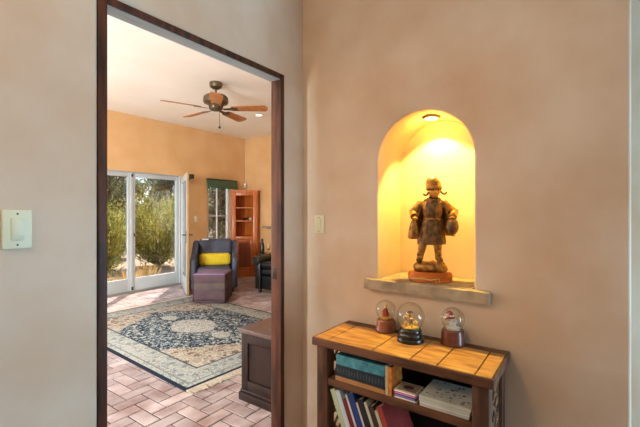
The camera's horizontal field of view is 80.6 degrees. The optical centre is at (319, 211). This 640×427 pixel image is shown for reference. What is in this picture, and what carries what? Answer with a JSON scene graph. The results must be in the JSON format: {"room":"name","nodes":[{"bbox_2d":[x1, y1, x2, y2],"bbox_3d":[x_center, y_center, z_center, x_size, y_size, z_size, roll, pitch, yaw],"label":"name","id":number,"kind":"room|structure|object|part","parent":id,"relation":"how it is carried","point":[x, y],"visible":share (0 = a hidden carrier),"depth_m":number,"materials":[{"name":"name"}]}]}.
{"room":"hallway","nodes":[
{"label":"hallway","id":0,"kind":"room"},
{"bbox_2d":[0,0,302,426],"bbox_3d":[-1.043,-0.130,1.048,0.115,2.860,4.000,0,0,35],"label":"wall","id":1,"kind":"structure","parent":0,"point":[48,48],"depth_m":1.25,"materials":[{"name":"paint"}]},
{"bbox_2d":[1,210,31,249],"bbox_3d":[-0.906,0.052,1.129,0.013,0.117,0.074,0,0,35],"label":"light switch","id":2,"kind":"object","parent":1,"relation":"attached to","point":[16,225],"visible":1,"depth_m":1.12,"materials":[{"name":"beige plastic"}]},
{"bbox_2d":[97,0,283,426],"bbox_3d":[-0.518,0.264,1.745,0.074,2.072,0.990,0,0,35],"label":"trim","id":3,"kind":"structure","parent":1,"relation":"attached to","point":[117,9],"depth_m":1.71,"materials":[{"name":"brown dark stained wood"}]},
{"bbox_3d":[-0.257,0.347,2.128,0.025,0.065,0.004,0,0,35],"label":"strike plate","id":4,"kind":"part","parent":3,"relation":"part of","materials":[{"name":"metal"}]},
{"bbox_2d":[107,230,223,280],"bbox_3d":[-14.634,1.490,22.674,37.870,0.220,48.000,0,0,35],"label":"ground","id":5,"kind":"structure","parent":0,"point":[168,268],"depth_m":9.55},
{"bbox_2d":[107,204,139,255],"bbox_3d":[-6.099,0.563,11.289,1.973,1.652,1.927,0,0,32],"label":"shrub","id":6,"kind":"object","parent":5,"relation":"on","point":[125,246],"visible":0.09,"depth_m":11.20,"materials":[{"name":"green plant"}]},
{"bbox_2d":[107,197,143,276],"bbox_3d":[-4.465,0.530,7.574,1.487,1.713,1.333,0,0,-6],"label":"shrub","id":7,"kind":"object","parent":5,"relation":"on","point":[112,236],"visible":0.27,"depth_m":7.52,"materials":[{"name":"green plant"}]},
{"bbox_2d":[107,175,143,229],"bbox_3d":[-7.560,-0.547,13.545,2.120,3.872,2.416,0,0,-40],"label":"juniper tree","id":8,"kind":"object","parent":5,"relation":"on","point":[110,186],"visible":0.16,"depth_m":13.44,"materials":[{"name":"green plant"}]},
{"bbox_2d":[111,266,145,279],"bbox_3d":[-3.620,1.202,7.253,0.665,0.356,0.824,0,0,11],"label":"dry grass tuft","id":9,"kind":"object","parent":5,"relation":"on","point":[136,273],"visible":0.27,"depth_m":7.23,"materials":[{"name":"beige plant"}]},
{"bbox_2d":[107,176,150,222],"bbox_3d":[-8.966,-0.687,17.398,2.406,4.149,2.746,0,0,-24],"label":"juniper tree","id":10,"kind":"object","parent":5,"relation":"on","point":[145,184],"visible":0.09,"depth_m":17.26,"materials":[{"name":"green plant"}]},
{"bbox_2d":[113,188,174,265],"bbox_3d":[-4.117,0.382,9.629,2.332,2.016,2.327,0,0,-10],"label":"shrub","id":11,"kind":"object","parent":5,"relation":"on","point":[150,249],"visible":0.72,"depth_m":9.28,"materials":[{"name":"green plant"}]},
{"bbox_2d":[135,262,161,276],"bbox_3d":[-3.671,1.201,7.944,0.778,0.359,0.694,0,0,35],"label":"dry grass tuft","id":12,"kind":"object","parent":5,"relation":"on","point":[150,271],"visible":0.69,"depth_m":7.92,"materials":[{"name":"beige plant"}]},
{"bbox_2d":[140,179,174,218],"bbox_3d":[-6.201,-0.495,15.461,2.359,3.767,2.189,0,0,35],"label":"juniper tree","id":13,"kind":"object","parent":5,"relation":"on","point":[162,184],"visible":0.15,"depth_m":15.29,"materials":[{"name":"green plant"}]},
{"bbox_2d":[143,178,174,218],"bbox_3d":[-9.068,-0.963,22.583,3.185,4.700,2.664,0,0,13],"label":"juniper tree","id":14,"kind":"object","parent":5,"relation":"on","point":[147,179],"visible":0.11,"depth_m":22.02,"materials":[{"name":"green plant"}]},
{"bbox_2d":[149,194,173,247],"bbox_3d":[-4.938,0.368,12.575,1.896,2.024,2.040,0,0,35],"label":"shrub","id":15,"kind":"object","parent":5,"relation":"on","point":[160,194],"visible":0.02,"depth_m":12.36,"materials":[{"name":"green plant"}]},
{"bbox_2d":[208,188,225,238],"bbox_3d":[-4.063,-0.278,16.199,2.217,3.383,2.332,0,0,35],"label":"juniper tree","id":16,"kind":"object","parent":5,"relation":"on","point":[221,192],"visible":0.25,"depth_m":15.76,"materials":[{"name":"green plant"}]},
{"bbox_2d":[208,188,225,234],"bbox_3d":[-5.625,-0.675,20.721,2.832,4.132,2.612,0,0,-9],"label":"juniper tree","id":17,"kind":"object","parent":5,"relation":"on","point":[208,188],"visible":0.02,"depth_m":20.45,"materials":[{"name":"green plant"}]},
{"bbox_2d":[107,110,244,282],"bbox_3d":[-4.268,-0.130,4.439,0.160,2.860,9.590,0,0,35],"label":"wall","id":18,"kind":"structure","parent":0,"point":[134,143],"depth_m":6.79,"materials":[{"name":"paint"}]},
{"bbox_2d":[107,170,180,296],"bbox_3d":[-3.068,0.315,6.113,0.135,1.970,1.790,0,0,35],"label":"door","id":19,"kind":"structure","parent":18,"relation":"in","point":[132,284],"depth_m":6.15,"materials":[{"name":"paint"}]},
{"bbox_2d":[181,173,192,294],"bbox_3d":[-2.265,0.343,6.314,0.158,1.910,1.017,0,0,-25],"label":"door","id":20,"kind":"structure","parent":19,"relation":"attached to","point":[185,234],"depth_m":6.18,"materials":[{"name":"paint"}]},
{"bbox_3d":[-2.266,0.278,6.316,0.004,1.580,0.823,0,0,-25],"label":"glass pane","id":21,"kind":"part","parent":20,"relation":"part of","materials":[{"name":"clear glass"}]},
{"bbox_2d":[207,185,229,238],"bbox_3d":[-2.037,0.065,7.559,0.180,1.430,0.680,0,0,35],"label":"window","id":22,"kind":"structure","parent":18,"relation":"in","point":[227,215],"depth_m":7.79,"materials":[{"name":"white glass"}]},
{"bbox_2d":[206,178,237,188],"bbox_3d":[-1.936,-0.555,7.511,0.089,0.179,0.740,0,0,35],"label":"roman shade","id":23,"kind":"object","parent":18,"relation":"attached to","point":[212,183],"visible":1,"depth_m":7.45,"materials":[{"name":"green fabric"}]},
{"bbox_3d":[-1.948,-0.627,7.519,0.049,0.035,0.740,0,0,35],"label":"head rail","id":24,"kind":"part","parent":23,"relation":"part of","materials":[{"name":"grey"}]},
{"bbox_2d":[244,149,245,187],"bbox_3d":[-1.588,-1.034,7.998,0.050,1.048,0.100,0,0,-10],"label":"sensor","id":25,"kind":"object","parent":18,"relation":"attached to","point":[245,149],"visible":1,"depth_m":8.04,"materials":[{"name":"beige plastic"}]},
{"bbox_2d":[107,15,270,138],"bbox_3d":[-2.462,-1.635,3.155,4.870,0.150,9.590,0,0,35],"label":"ceiling","id":26,"kind":"structure","parent":0,"point":[145,68],"depth_m":4.58,"materials":[{"name":"paint"}]},
{"bbox_2d":[160,81,267,128],"bbox_3d":[-1.288,-1.283,4.581,1.170,0.554,1.206,0,0,35],"label":"ceiling fan","id":27,"kind":"object","parent":26,"relation":"hanging from","point":[216,101],"visible":1,"depth_m":4.50,"materials":[{"name":"brown wood"}]},
{"bbox_3d":[-1.594,-1.245,4.322,0.445,0.040,0.141,0,0,-34],"label":"blade","id":28,"kind":"part","parent":27,"relation":"part of","materials":[{"name":"brown wood"}]},
{"bbox_3d":[-1.573,-1.245,4.806,0.446,0.040,0.142,0,0,35],"label":"blade","id":29,"kind":"part","parent":27,"relation":"part of","materials":[{"name":"brown wood"}]},
{"bbox_3d":[-1.144,-1.245,4.158,0.141,0.040,0.445,0,0,-16],"label":"blade","id":30,"kind":"part","parent":27,"relation":"part of","materials":[{"name":"brown wood"}]},
{"bbox_3d":[-1.117,-1.245,4.932,0.141,0.040,0.445,0,0,20],"label":"blade","id":31,"kind":"part","parent":27,"relation":"part of","materials":[{"name":"brown wood"}]},
{"bbox_3d":[-0.849,-1.245,4.535,0.445,0.040,0.141,0,0,2],"label":"blade","id":32,"kind":"part","parent":27,"relation":"part of","materials":[{"name":"brown wood"}]},
{"bbox_2d":[107,277,270,426],"bbox_3d":[-0.937,1.360,1.979,8.620,0.120,9.540,0,0,35],"label":"floor","id":33,"kind":"structure","parent":0,"point":[245,292],"depth_m":2.66,"materials":[{"name":"brick"}]},
{"bbox_2d":[107,295,270,395],"bbox_3d":[-1.432,1.293,4.269,2.838,0.014,1.854,0,0,39],"label":"oriental rug","id":34,"kind":"object","parent":33,"relation":"on","point":[189,345],"visible":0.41,"depth_m":3.80,"materials":[{"name":"fabric"}]},
{"bbox_2d":[193,269,231,302],"bbox_3d":[-1.560,1.078,5.508,0.456,0.416,0.458,0,0,0],"label":"ottoman","id":35,"kind":"object","parent":34,"relation":"on","point":[209,285],"visible":1,"depth_m":5.28,"materials":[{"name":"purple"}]},
{"bbox_3d":[-1.560,0.890,5.508,0.446,0.040,0.446,0,0,0],"label":"panel","id":36,"kind":"part","parent":35,"relation":"part of","materials":[{"name":"fabric"}]},
{"bbox_2d":[190,238,237,291],"bbox_3d":[-1.795,0.890,6.442,0.752,0.820,0.894,0,0,-14],"label":"armchair","id":37,"kind":"object","parent":33,"relation":"on","point":[219,245],"visible":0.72,"depth_m":6.51,"materials":[{"name":"fabric"}]},
{"bbox_3d":[-2.106,0.864,6.351,0.104,0.721,0.868,0,0,-14],"label":"armrest","id":38,"kind":"part","parent":37,"relation":"part of","materials":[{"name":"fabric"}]},
{"bbox_2d":[197,263,230,271],"bbox_3d":[-1.762,0.955,6.309,0.535,0.120,0.600,0,0,-14],"label":"seat cushion","id":39,"kind":"object","parent":37,"relation":"on","point":[223,266],"depth_m":6.19,"materials":[{"name":"fabric"}]},
{"bbox_2d":[199,253,229,264],"bbox_3d":[-1.794,0.803,6.438,0.506,0.197,0.109,0,0,-14],"label":"lumbar pillow","id":40,"kind":"object","parent":37,"relation":"on","point":[205,258],"visible":1,"depth_m":6.40,"materials":[{"name":"yellow fabric"}]},
{"bbox_3d":[-1.870,0.770,6.741,0.580,0.580,0.277,0,0,-14],"label":"backrest","id":41,"kind":"part","parent":37,"relation":"part of","materials":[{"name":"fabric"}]},
{"bbox_3d":[-1.477,0.864,6.508,0.104,0.721,0.868,0,0,-14],"label":"armrest","id":42,"kind":"part","parent":37,"relation":"part of","materials":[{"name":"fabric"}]},
{"bbox_2d":[230,190,258,276],"bbox_3d":[-1.525,0.430,7.663,0.553,1.740,0.536,0,0,35],"label":"tall cabinet","id":43,"kind":"object","parent":33,"relation":"on","point":[243,203],"visible":0.83,"depth_m":7.61,"materials":[{"name":"brown wood"}]},
{"bbox_3d":[-1.518,0.865,7.582,0.221,0.486,0.010,0,0,-10],"label":"door panel","id":44,"kind":"part","parent":43,"relation":"part of","materials":[{"name":"red wood"}]},
{"bbox_3d":[-1.525,-0.420,7.663,0.553,0.040,0.536,0,0,35],"label":"cornice","id":45,"kind":"part","parent":43,"relation":"part of","materials":[{"name":"brown wood"}]},
{"bbox_3d":[-1.517,0.865,7.580,0.254,0.606,0.254,0,0,35],"label":"door","id":46,"kind":"part","parent":43,"relation":"part of","materials":[{"name":"brown wood"}]},
{"bbox_2d":[238,317,270,411],"bbox_3d":[-0.095,1.052,2.922,0.421,0.496,1.046,0,0,35],"label":"wooden chest","id":47,"kind":"object","parent":33,"relation":"on","point":[255,390],"visible":0.32,"depth_m":2.55,"materials":[{"name":"brown wood"}]},
{"bbox_3d":[-0.095,0.818,2.922,0.421,0.028,1.046,0,0,35],"label":"lid","id":48,"kind":"part","parent":47,"relation":"part of","materials":[{"name":"brown wood"}]},
{"bbox_3d":[-0.377,1.031,2.511,0.405,0.398,0.016,0,0,35],"label":"frame","id":49,"kind":"part","parent":47,"relation":"part of","materials":[{"name":"brown wood"}]},
{"bbox_2d":[252,254,270,292],"bbox_3d":[-0.409,0.865,6.242,0.930,0.870,1.056,0,0,35],"label":"leather armchair","id":50,"kind":"object","parent":33,"relation":"on","point":[262,263],"visible":0.29,"depth_m":6.03,"materials":[{"name":"black leather"}]},
{"bbox_3d":[-0.756,1.020,6.409,0.110,0.440,0.870,0,0,35],"label":"arm panel","id":51,"kind":"part","parent":50,"relation":"part of","materials":[{"name":"leather"}]},
{"bbox_3d":[-0.775,0.776,6.409,0.140,0.148,0.892,0,0,35],"label":"rolled arm","id":52,"kind":"part","parent":50,"relation":"part of","materials":[{"name":"leather"}]},
{"bbox_2d":[261,261,270,268],"bbox_3d":[-0.502,0.845,6.111,0.628,0.108,0.680,0,0,35],"label":"seat cushion","id":53,"kind":"object","parent":50,"relation":"on","point":[264,264],"depth_m":5.96,"materials":[{"name":"leather"}]},
{"bbox_2d":[262,268,270,275],"bbox_3d":[-0.496,0.955,6.119,0.628,0.108,0.680,0,0,35],"label":"seat cushion","id":54,"kind":"object","parent":50,"relation":"on","point":[265,271],"depth_m":5.96,"materials":[{"name":"leather"}]},
{"bbox_3d":[-0.438,1.130,6.201,0.640,0.220,0.840,0,0,35],"label":"seat","id":55,"kind":"part","parent":50,"relation":"part of","materials":[{"name":"leather"}]},
{"bbox_2d":[312,321,509,426],"bbox_3d":[0.387,0.947,1.706,0.803,0.706,0.340,0,0,35],"label":"bookcase","id":56,"kind":"object","parent":33,"relation":"on","point":[481,369],"visible":0.73,"depth_m":1.61,"materials":[{"name":"brown wood"}]},
{"bbox_3d":[0.027,0.967,1.809,0.060,0.667,0.060,0,0,35],"label":"post","id":57,"kind":"part","parent":56,"relation":"part of","materials":[{"name":"brown wood"}]},
{"bbox_2d":[330,387,345,426],"bbox_3d":[0.166,0.978,1.813,0.143,0.312,0.210,0,0,35],"label":"book","id":58,"kind":"object","parent":56,"relation":"on","point":[339,413],"visible":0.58,"depth_m":1.75,"materials":[{"name":"beige paper"}]},
{"bbox_2d":[335,388,349,426],"bbox_3d":[0.188,0.979,1.797,0.141,0.311,0.210,0,0,35],"label":"book","id":59,"kind":"object","parent":56,"relation":"on","point":[340,393],"visible":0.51,"depth_m":1.74,"materials":[{"name":"white paper"}]},
{"bbox_2d":[342,398,354,426],"bbox_3d":[0.215,0.995,1.778,0.128,0.278,0.210,0,0,35],"label":"book","id":60,"kind":"object","parent":56,"relation":"on","point":[345,403],"visible":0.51,"depth_m":1.71,"materials":[{"name":"red paper"}]},
{"bbox_2d":[345,394,356,426],"bbox_3d":[0.224,0.983,1.766,0.127,0.303,0.200,0,0,35],"label":"book","id":61,"kind":"object","parent":56,"relation":"on","point":[345,394],"visible":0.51,"depth_m":1.70,"materials":[{"name":"white paper"}]},
{"bbox_2d":[347,392,362,426],"bbox_3d":[0.244,0.974,1.758,0.152,0.319,0.210,0,0,35],"label":"book","id":62,"kind":"object","parent":56,"relation":"on","point":[352,397],"visible":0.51,"depth_m":1.70,"materials":[{"name":"blue paper"}]},
{"bbox_2d":[356,402,364,426],"bbox_3d":[0.266,0.993,1.736,0.118,0.282,0.200,0,0,35],"label":"book","id":63,"kind":"object","parent":56,"relation":"on","point":[356,402],"visible":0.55,"depth_m":1.68,"materials":[{"name":"white paper"}]},
{"bbox_2d":[357,396,370,426],"bbox_3d":[0.284,0.981,1.730,0.145,0.305,0.210,0,0,35],"label":"book","id":64,"kind":"object","parent":56,"relation":"on","point":[362,399],"visible":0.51,"depth_m":1.67,"materials":[{"name":"black paper"}]},
{"bbox_2d":[335,374,402,394],"bbox_3d":[0.231,0.768,1.760,0.250,0.020,0.200,0,0,35],"label":"book","id":65,"kind":"object","parent":56,"relation":"on","point":[342,379],"visible":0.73,"depth_m":1.68,"materials":[{"name":"orange paper"}]},
{"bbox_2d":[336,364,384,389],"bbox_3d":[0.229,0.732,1.757,0.248,0.052,0.190,0,0,35],"label":"book","id":66,"kind":"object","parent":65,"relation":"on","point":[374,380],"visible":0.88,"depth_m":1.67,"materials":[{"name":"black paper"}]},
{"bbox_2d":[336,352,387,376],"bbox_3d":[0.231,0.682,1.758,0.246,0.046,0.190,0,0,35],"label":"book","id":67,"kind":"object","parent":66,"relation":"on","point":[367,365],"visible":0.6,"depth_m":1.68,"materials":[{"name":"teal paper"}]},
{"bbox_2d":[364,398,374,426],"bbox_3d":[0.306,0.986,1.714,0.128,0.297,0.210,0,0,35],"label":"book","id":68,"kind":"object","parent":56,"relation":"on","point":[368,402],"visible":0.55,"depth_m":1.66,"materials":[{"name":"beige paper"}]},
{"bbox_2d":[368,400,380,426],"bbox_3d":[0.325,0.990,1.700,0.134,0.288,0.210,0,0,35],"label":"book","id":69,"kind":"object","parent":56,"relation":"on","point":[372,407],"visible":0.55,"depth_m":1.64,"materials":[{"name":"paper"}]},
{"bbox_2d":[375,409,381,426],"bbox_3d":[0.345,0.996,1.686,0.120,0.276,0.210,0,0,35],"label":"book","id":70,"kind":"object","parent":56,"relation":"on","point":[376,412],"visible":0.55,"depth_m":1.62,"materials":[{"name":"beige paper"}]},
{"bbox_2d":[375,300,395,333],"bbox_3d":[0.329,0.517,1.890,0.104,0.154,0.104,0,0,35],"label":"snow globe","id":71,"kind":"object","parent":56,"relation":"on","point":[385,324],"visible":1,"depth_m":1.86,"materials":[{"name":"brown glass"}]},
{"bbox_2d":[385,364,391,395],"bbox_3d":[0.312,0.716,1.642,0.014,0.126,0.100,0,0,35],"label":"book","id":72,"kind":"object","parent":56,"relation":"on","point":[386,365],"visible":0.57,"depth_m":1.60,"materials":[{"name":"beige paper"}]},
{"bbox_2d":[376,402,413,426],"bbox_3d":[0.359,0.984,1.676,0.138,0.299,0.210,0,0,35],"label":"book","id":73,"kind":"object","parent":56,"relation":"on","point":[389,415],"visible":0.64,"depth_m":1.66,"materials":[{"name":"red paper"}]},
{"bbox_2d":[388,365,401,396],"bbox_3d":[0.326,0.718,1.635,0.015,0.122,0.105,0,0,35],"label":"book","id":74,"kind":"object","parent":56,"relation":"on","point":[394,372],"visible":0.67,"depth_m":1.60,"materials":[{"name":"orange paper"}]},
{"bbox_3d":[0.388,0.795,1.708,0.702,0.032,0.307,0,0,35],"label":"shelf","id":75,"kind":"part","parent":56,"relation":"part of","materials":[{"name":"brown wood"}]},
{"bbox_2d":[394,395,418,403],"bbox_3d":[0.376,0.774,1.594,0.100,0.008,0.087,0,0,34],"label":"box","id":76,"kind":"object","parent":56,"relation":"on","point":[416,402],"visible":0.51,"depth_m":1.55,"materials":[{"name":"white"}]},
{"bbox_2d":[393,392,418,401],"bbox_3d":[0.374,0.765,1.594,0.100,0.009,0.087,0,0,36],"label":"box","id":77,"kind":"object","parent":76,"relation":"on","point":[396,394],"visible":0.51,"depth_m":1.55,"materials":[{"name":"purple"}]},
{"bbox_2d":[394,391,418,398],"bbox_3d":[0.376,0.756,1.594,0.099,0.008,0.087,0,0,34],"label":"box","id":78,"kind":"object","parent":77,"relation":"on","point":[394,391],"visible":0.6,"depth_m":1.56,"materials":[{"name":"pink"}]},
{"bbox_2d":[394,381,423,396],"bbox_3d":[0.376,0.747,1.594,0.100,0.010,0.089,0,0,35],"label":"box","id":79,"kind":"object","parent":78,"relation":"on","point":[410,389],"visible":1,"depth_m":1.58,"materials":[{"name":"white cardboard"}]},
{"bbox_2d":[397,382,420,392],"bbox_3d":[0.376,0.743,1.594,0.080,0.001,0.068,0,0,35],"label":"picture","id":80,"kind":"object","parent":79,"relation":"on","point":[403,387],"depth_m":1.59},
{"bbox_2d":[396,302,424,344],"bbox_3d":[0.419,0.506,1.744,0.128,0.176,0.128,0,0,35],"label":"snow globe","id":81,"kind":"object","parent":56,"relation":"on","point":[409,333],"visible":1,"depth_m":1.71,"materials":[{"name":"black paint"}]},
{"bbox_3d":[0.387,0.615,1.706,0.803,0.037,0.340,0,0,35],"label":"frame","id":82,"kind":"part","parent":56,"relation":"part of","materials":[{"name":"brown wood"}]},
{"bbox_3d":[0.480,0.926,1.838,0.644,0.587,0.010,0,0,35],"label":"panel","id":83,"kind":"part","parent":56,"relation":"part of","materials":[{"name":"brown wood"}]},
{"bbox_2d":[420,403,471,419],"bbox_3d":[0.528,0.773,1.532,0.190,0.010,0.170,0,0,35],"label":"book","id":84,"kind":"object","parent":56,"relation":"on","point":[421,404],"visible":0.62,"depth_m":1.46,"materials":[{"name":"beige paper"}]},
{"bbox_2d":[420,401,471,417],"bbox_3d":[0.529,0.763,1.532,0.192,0.009,0.172,0,0,35],"label":"book","id":85,"kind":"object","parent":84,"relation":"on","point":[425,403],"visible":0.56,"depth_m":1.46,"materials":[{"name":"beige paper"}]},
{"bbox_2d":[419,398,471,415],"bbox_3d":[0.528,0.753,1.531,0.196,0.011,0.174,0,0,35],"label":"book","id":86,"kind":"object","parent":85,"relation":"on","point":[420,399],"visible":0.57,"depth_m":1.46,"materials":[{"name":"beige paper"}]},
{"bbox_2d":[419,379,471,412],"bbox_3d":[0.531,0.741,1.532,0.200,0.012,0.178,0,0,35],"label":"book","id":87,"kind":"object","parent":86,"relation":"on","point":[459,397],"visible":0.91,"depth_m":1.51,"materials":[{"name":"white paper"}]},
{"bbox_2d":[440,307,464,347],"bbox_3d":[0.599,0.512,1.702,0.108,0.164,0.108,0,0,35],"label":"snow globe","id":88,"kind":"object","parent":56,"relation":"on","point":[453,336],"visible":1,"depth_m":1.67,"materials":[{"name":"brown wood"}]},
{"bbox_3d":[0.602,0.967,1.400,0.060,0.667,0.060,0,0,35],"label":"post","id":89,"kind":"part","parent":56,"relation":"part of","materials":[{"name":"brown wood"}]},
{"bbox_3d":[0.753,0.967,1.612,0.060,0.667,0.060,0,0,35],"label":"post","id":90,"kind":"part","parent":56,"relation":"part of","materials":[{"name":"brown wood"}]},
{"bbox_3d":[-0.997,1.039,7.089,0.410,0.518,0.410,0,0,35],"label":"side table","id":91,"kind":"object","parent":33,"relation":"on","visible":0},
{"bbox_2d":[260,239,264,253],"bbox_3d":[-1.081,0.639,7.057,0.084,0.282,0.084,0,0,35],"label":"bottle","id":92,"kind":"object","parent":91,"relation":"on","point":[262,246],"visible":1,"depth_m":7.03,"materials":[{"name":"glass"}]},
{"bbox_2d":[245,135,270,252],"bbox_3d":[0.305,-0.130,6.888,4.455,2.860,0.300,0,0,35],"label":"wall","id":93,"kind":"structure","parent":0,"point":[258,149],"depth_m":7.78,"materials":[{"name":"paint"}]},
{"bbox_2d":[303,0,630,426],"bbox_3d":[0.638,-0.130,1.994,1.530,2.860,0.410,0,0,35],"label":"wall","id":94,"kind":"structure","parent":0,"point":[530,141],"depth_m":1.66,"materials":[{"name":"paint"}]},
{"bbox_2d":[314,215,324,233],"bbox_3d":[-0.006,0.072,2.192,0.074,0.105,0.013,0,0,35],"label":"light switch","id":95,"kind":"object","parent":94,"relation":"attached to","point":[319,220],"visible":1,"depth_m":2.19,"materials":[{"name":"beige plastic"}]},
{"bbox_2d":[363,272,490,303],"bbox_3d":[0.570,0.375,1.931,0.618,0.052,0.334,0,0,35],"label":"stone ledge","id":96,"kind":"object","parent":94,"relation":"attached to","point":[458,289],"visible":0.89,"depth_m":1.81,"materials":[{"name":"beige stone"}]},
{"bbox_2d":[398,272,439,283],"bbox_3d":[0.485,0.326,1.873,0.022,0.034,0.232,0,0,-44],"label":"wire loop","id":97,"kind":"object","parent":96,"relation":"on","point":[399,272],"visible":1,"depth_m":1.88,"materials":[{"name":"brown metal"}]},
{"bbox_2d":[408,176,458,282],"bbox_3d":[0.572,0.083,1.907,0.249,0.528,0.147,0,0,13],"label":"bronze figurine","id":98,"kind":"object","parent":96,"relation":"on","point":[433,218],"visible":1,"depth_m":1.88,"materials":[{"name":"brown metal"}]},
{"bbox_2d":[445,215,458,233],"bbox_3d":[0.646,0.060,1.845,0.064,0.094,0.064,0,0,35],"label":"basket","id":99,"kind":"object","parent":98,"relation":"on","point":[452,226],"depth_m":1.83,"materials":[{"name":"brown metal"}]},
{"bbox_2d":[423,114,439,120],"bbox_3d":[0.579,-0.491,1.962,0.086,0.018,0.086,0,0,35],"label":"recessed light","id":100,"kind":"object","parent":94,"relation":"in","point":[430,117],"visible":1,"depth_m":1.94,"materials":[{"name":"grey metal"}]},
{"bbox_2d":[631,0,639,426],"bbox_3d":[2.389,-0.010,1.461,2.200,2.620,0.150,0,0,35],"label":"wall","id":101,"kind":"structure","parent":0,"point":[635,4],"depth_m":1.92,"materials":[{"name":"paint"}]}
]}

